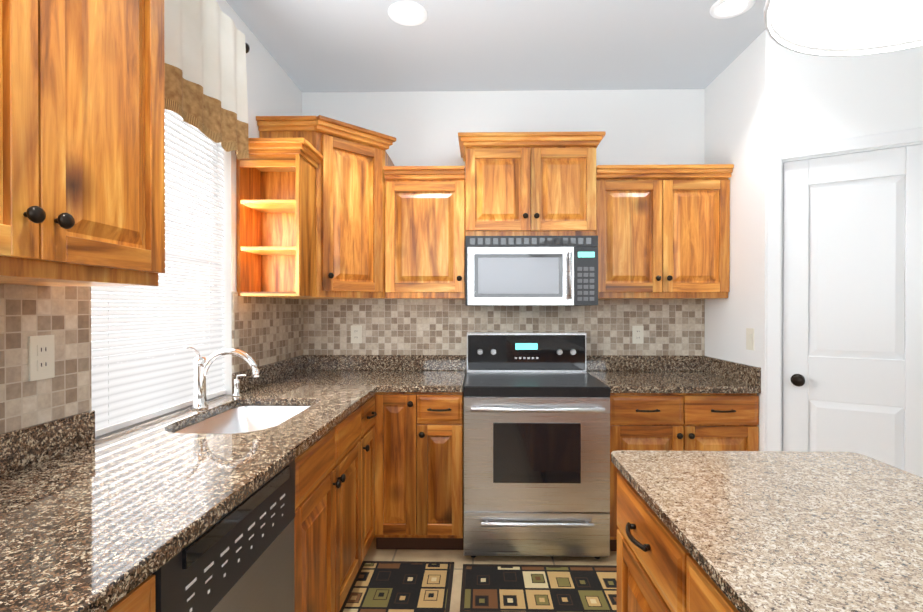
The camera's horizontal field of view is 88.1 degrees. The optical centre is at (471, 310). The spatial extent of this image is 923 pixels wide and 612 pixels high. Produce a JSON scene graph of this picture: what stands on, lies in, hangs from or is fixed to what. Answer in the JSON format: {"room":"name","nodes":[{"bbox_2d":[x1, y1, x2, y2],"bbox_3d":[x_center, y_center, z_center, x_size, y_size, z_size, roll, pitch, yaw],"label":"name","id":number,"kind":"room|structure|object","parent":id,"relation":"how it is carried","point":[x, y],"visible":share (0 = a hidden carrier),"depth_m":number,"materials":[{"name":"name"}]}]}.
{"room":"kitchen","nodes":[
{"label":"kitchen","id":0,"kind":"room"},
{"bbox_2d":[216,0,301,394],"bbox_3d":[-1.247,-0.051,0.230,0.150,2.740,6.135,0,0,1],"label":"wall","id":1,"kind":"structure","parent":0,"point":[273,89],"depth_m":2.41,"materials":[{"name":"white paint"}]},
{"bbox_2d":[0,0,164,285],"bbox_3d":[-0.995,-0.530,0.895,0.324,0.932,0.792,0,0,1],"label":"upper cabinet","id":2,"kind":"object","parent":1,"relation":"attached to","point":[82,142],"visible":1,"depth_m":1.00,"materials":[{"name":"brown wood"}]},
{"bbox_2d":[0,284,302,433],"bbox_3d":[-1.150,0.165,1.104,0.008,0.500,4.085,0,0,1],"label":"tile backsplash","id":3,"kind":"structure","parent":1,"relation":"attached to","point":[266,330],"depth_m":1.34,"materials":[{"name":"tile"}]},
{"bbox_2d":[29,335,54,380],"bbox_3d":[-1.139,0.124,1.266,0.008,0.116,0.070,0,0,1],"label":"electrical outlet","id":4,"kind":"object","parent":3,"relation":"attached to","point":[42,357],"visible":1,"depth_m":1.26,"materials":[{"name":"beige plastic"}]},
{"bbox_2d":[91,110,217,365],"bbox_3d":[-1.239,-0.222,1.842,0.065,1.234,0.820,0,0,1],"label":"window","id":5,"kind":"structure","parent":1,"relation":"in","point":[183,131],"depth_m":2.07,"materials":[{"name":"white glass"}]},
{"bbox_2d":[91,109,225,436],"bbox_3d":[-1.176,-0.223,1.840,0.036,1.228,0.812,0,0,1],"label":"mini blinds","id":6,"kind":"object","parent":5,"relation":"attached to","point":[153,380],"visible":0.62,"depth_m":1.86,"materials":[{"name":"white plastic"}]},
{"bbox_2d":[164,0,249,159],"bbox_3d":[-1.094,-0.988,1.791,0.094,0.600,1.012,0,0,1],"label":"valance curtain","id":7,"kind":"object","parent":1,"relation":"attached to","point":[206,48],"visible":0.67,"depth_m":1.94,"materials":[{"name":"beige fabric"}]},
{"bbox_2d":[235,115,395,298],"bbox_3d":[-0.785,-0.544,2.691,0.679,0.944,0.889,0,0,1],"label":"upper cabinet","id":8,"kind":"object","parent":1,"relation":"attached to","point":[310,207],"visible":0.94,"depth_m":2.52,"materials":[{"name":"brown wood"}]},
{"bbox_2d":[363,538,616,611],"bbox_3d":[0.725,1.369,0.199,4.094,0.100,6.135,0,0,1],"label":"floor","id":9,"kind":"structure","parent":0,"point":[459,558],"depth_m":2.51,"materials":[{"name":"tile"}]},
{"bbox_2d":[106,575,154,611],"bbox_3d":[-0.855,0.878,0.349,0.618,0.880,0.956,0,0,1],"label":"base cabinet","id":10,"kind":"object","parent":9,"relation":"on","point":[140,597],"visible":0.21,"depth_m":0.75,"materials":[{"name":"brown wood"}]},
{"bbox_2d":[152,459,294,611],"bbox_3d":[-0.824,0.876,1.129,0.602,0.878,0.598,0,0,1],"label":"dishwasher","id":11,"kind":"object","parent":9,"relation":"on","point":[239,557],"visible":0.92,"depth_m":1.11,"materials":[{"name":"black plastic"}]},
{"bbox_2d":[294,398,369,611],"bbox_3d":[-0.826,0.871,1.860,0.618,0.880,0.858,0,0,1],"label":"base cabinet","id":12,"kind":"object","parent":9,"relation":"on","point":[334,526],"depth_m":1.79,"materials":[{"name":"brown wood"}]},
{"bbox_2d":[370,395,376,544],"bbox_3d":[-0.817,0.869,2.346,0.618,0.880,0.345,0,0,1],"label":"base cabinet","id":13,"kind":"object","parent":9,"relation":"on","point":[372,400],"depth_m":2.46,"materials":[{"name":"brown wood"}]},
{"bbox_2d":[0,355,387,611],"bbox_3d":[-0.859,0.367,1.089,0.720,0.134,4.104,0,0,1],"label":"countertop","id":14,"kind":"structure","parent":13,"relation":"on","point":[90,521],"depth_m":1.13,"materials":[{"name":"stone"}]},
{"bbox_2d":[184,345,259,409],"bbox_3d":[-0.997,0.265,1.903,0.265,0.261,0.120,0,0,1],"label":"faucet","id":15,"kind":"object","parent":14,"relation":"on","point":[201,365],"visible":1,"depth_m":1.92,"materials":[{"name":"silver metal"}]},
{"bbox_2d":[232,374,246,395],"bbox_3d":[-1.072,0.343,2.211,0.071,0.102,0.040,0,0,1],"label":"soap dispenser","id":16,"kind":"object","parent":14,"relation":"on","point":[237,387],"visible":1,"depth_m":2.20,"materials":[{"name":"silver metal"}]},
{"bbox_2d":[173,406,309,433],"bbox_3d":[-0.861,0.532,1.848,0.440,0.200,0.660,0,0,1],"label":"undermount sink","id":17,"kind":"object","parent":14,"relation":"in","point":[242,419],"visible":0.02,"depth_m":2.14,"materials":[{"name":"white ceramic"}]},
{"bbox_2d":[340,561,453,611],"bbox_3d":[-0.344,1.308,1.714,0.480,0.008,1.525,0,0,1],"label":"rug","id":18,"kind":"object","parent":9,"relation":"on","point":[398,586],"visible":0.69,"depth_m":2.25,"materials":[{"name":"fabric"}]},
{"bbox_2d":[374,390,463,549],"bbox_3d":[-0.280,0.867,2.802,0.479,0.880,0.652,0,0,1],"label":"base cabinet","id":19,"kind":"object","parent":9,"relation":"on","point":[419,470],"visible":0.96,"depth_m":2.52,"materials":[{"name":"brown wood"}]},
{"bbox_2d":[380,355,465,391],"bbox_3d":[-0.254,0.359,2.811,0.426,0.134,0.638,0,0,1],"label":"countertop","id":20,"kind":"structure","parent":19,"relation":"on","point":[402,373],"depth_m":2.97,"materials":[{"name":"stone"}]},
{"bbox_2d":[463,332,610,558],"bbox_3d":[0.341,0.725,2.754,0.758,1.165,0.694,0,0,1],"label":"range","id":21,"kind":"object","parent":9,"relation":"on","point":[536,443],"visible":1,"depth_m":2.46,"materials":[{"name":"silver metal"}]},
{"bbox_2d":[460,564,616,611],"bbox_3d":[0.372,1.305,2.246,0.840,0.008,0.395,0,0,1],"label":"area rug","id":22,"kind":"object","parent":9,"relation":"on","point":[530,588],"visible":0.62,"depth_m":2.24,"materials":[{"name":"multicoloured fabric"}]},
{"bbox_2d":[617,472,738,611],"bbox_3d":[0.719,0.876,0.851,0.654,0.880,0.957,0,0,1],"label":"base cabinet","id":23,"kind":"object","parent":9,"relation":"on","point":[659,568],"visible":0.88,"depth_m":0.99,"materials":[{"name":"brown wood"}]},
{"bbox_2d":[611,450,922,611],"bbox_3d":[0.715,0.422,0.142,0.695,0.034,2.430,0,0,1],"label":"countertop","id":24,"kind":"structure","parent":23,"relation":"on","point":[791,531],"depth_m":0.90,"materials":[{"name":"stone"}]},
{"bbox_2d":[609,393,758,550],"bbox_3d":[1.112,0.867,2.776,0.775,0.880,0.652,0,0,1],"label":"base cabinet","id":25,"kind":"object","parent":9,"relation":"on","point":[688,421],"visible":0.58,"depth_m":2.49,"materials":[{"name":"brown wood"}]},
{"bbox_2d":[586,355,760,392],"bbox_3d":[1.113,0.359,2.787,0.776,0.134,0.634,0,0,1],"label":"countertop","id":26,"kind":"structure","parent":25,"relation":"on","point":[657,374],"depth_m":2.80,"materials":[{"name":"stone"}]},
{"bbox_2d":[226,0,765,91],"bbox_3d":[0.725,-1.471,0.186,4.094,0.100,6.135,0,0,1],"label":"ceiling","id":27,"kind":"structure","parent":0,"point":[373,46],"depth_m":2.56,"materials":[{"name":"grey paint"}]},
{"bbox_2d":[388,1,427,25],"bbox_3d":[-0.307,-1.427,2.298,0.190,0.007,0.190,0,0,1],"label":"recessed light","id":28,"kind":"object","parent":27,"relation":"in","point":[407,13],"visible":1,"depth_m":2.29,"materials":[{"name":"white glass"}]},
{"bbox_2d":[709,0,755,18],"bbox_3d":[1.222,-1.427,2.240,0.190,0.007,0.190,0,0,1],"label":"recessed light","id":29,"kind":"object","parent":27,"relation":"in","point":[722,9],"visible":1,"depth_m":2.25,"materials":[{"name":"white glass"}]},
{"bbox_2d":[764,0,922,56],"bbox_3d":[0.753,-0.973,0.720,0.532,0.900,0.532,0,0,1],"label":"dome pendant light","id":30,"kind":"object","parent":27,"relation":"hanging from","point":[836,28],"visible":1,"depth_m":0.90,"materials":[{"name":"white glass"}]},
{"bbox_2d":[302,89,704,166],"bbox_3d":[0.272,-0.065,3.194,2.775,2.740,0.150,0,0,1],"label":"wall","id":31,"kind":"structure","parent":0,"point":[645,127],"depth_m":3.11,"materials":[{"name":"white paint"}]},
{"bbox_2d":[383,166,464,298],"bbox_3d":[-0.273,-0.456,2.944,0.471,0.764,0.365,0,0,1],"label":"upper cabinet","id":32,"kind":"object","parent":31,"relation":"attached to","point":[424,232],"visible":0.98,"depth_m":2.80,"materials":[{"name":"brown wood"}]},
{"bbox_2d":[303,299,704,372],"bbox_3d":[0.201,0.175,3.117,2.614,0.540,0.008,0,0,1],"label":"tile backsplash","id":33,"kind":"structure","parent":31,"relation":"attached to","point":[445,326],"depth_m":3.12,"materials":[{"name":"tile"}]},
{"bbox_2d":[351,325,361,342],"bbox_3d":[-0.757,0.155,3.127,0.070,0.116,0.008,0,0,1],"label":"electrical outlet","id":34,"kind":"object","parent":33,"relation":"attached to","point":[356,333],"visible":1,"depth_m":3.12,"materials":[{"name":"beige plastic"}]},
{"bbox_2d":[632,326,643,343],"bbox_3d":[1.078,0.156,3.092,0.070,0.116,0.008,0,0,1],"label":"electrical outlet","id":35,"kind":"object","parent":33,"relation":"attached to","point":[637,334],"visible":1,"depth_m":3.09,"materials":[{"name":"beige plastic"}]},
{"bbox_2d":[458,131,605,235],"bbox_3d":[0.344,-0.724,2.914,0.838,0.588,0.399,0,0,1],"label":"upper cabinet","id":36,"kind":"object","parent":31,"relation":"attached to","point":[530,183],"visible":0.98,"depth_m":2.76,"materials":[{"name":"brown wood"}]},
{"bbox_2d":[465,236,597,305],"bbox_3d":[0.344,-0.229,2.886,0.752,0.395,0.438,0,0,1],"label":"over-the-range microwave","id":37,"kind":"object","parent":36,"relation":"attached to","point":[531,270],"visible":1,"depth_m":2.71,"materials":[{"name":"silver metal"}]},
{"bbox_2d":[596,164,733,298],"bbox_3d":[1.115,-0.456,2.918,0.776,0.764,0.365,0,0,1],"label":"upper cabinet","id":38,"kind":"object","parent":31,"relation":"attached to","point":[662,231],"visible":0.96,"depth_m":2.78,"materials":[{"name":"brown wood"}]},
{"bbox_2d":[704,30,782,450],"bbox_3d":[1.577,-0.063,2.764,0.150,2.740,0.660,0,0,1],"label":"wall","id":39,"kind":"structure","parent":0,"point":[735,112],"depth_m":2.64,"materials":[{"name":"white paint"}]},
{"bbox_2d":[746,328,753,350],"bbox_3d":[1.493,0.153,2.562,0.010,0.116,0.070,0,0,1],"label":"light switch","id":40,"kind":"object","parent":39,"relation":"attached to","point":[749,338],"visible":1,"depth_m":2.56,"materials":[{"name":"beige plastic"}]},
{"bbox_2d":[764,29,922,450],"bbox_3d":[2.105,-0.060,2.139,1.350,2.740,0.120,0,0,31],"label":"wall","id":41,"kind":"structure","parent":0,"point":[809,99],"depth_m":2.29,"materials":[{"name":"white paint"}]},
{"bbox_2d":[766,127,922,450],"bbox_3d":[1.834,0.247,2.294,0.712,2.124,0.136,0,0,31],"label":"door frame","id":42,"kind":"structure","parent":41,"relation":"attached to","point":[777,158],"depth_m":2.40,"materials":[{"name":"white wood"}]},
{"bbox_2d":[782,144,922,476],"bbox_3d":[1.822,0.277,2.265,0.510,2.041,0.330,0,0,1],"label":"pantry door","id":43,"kind":"structure","parent":41,"relation":"in","point":[853,303],"depth_m":2.26,"materials":[{"name":"white wood"}]}
]}

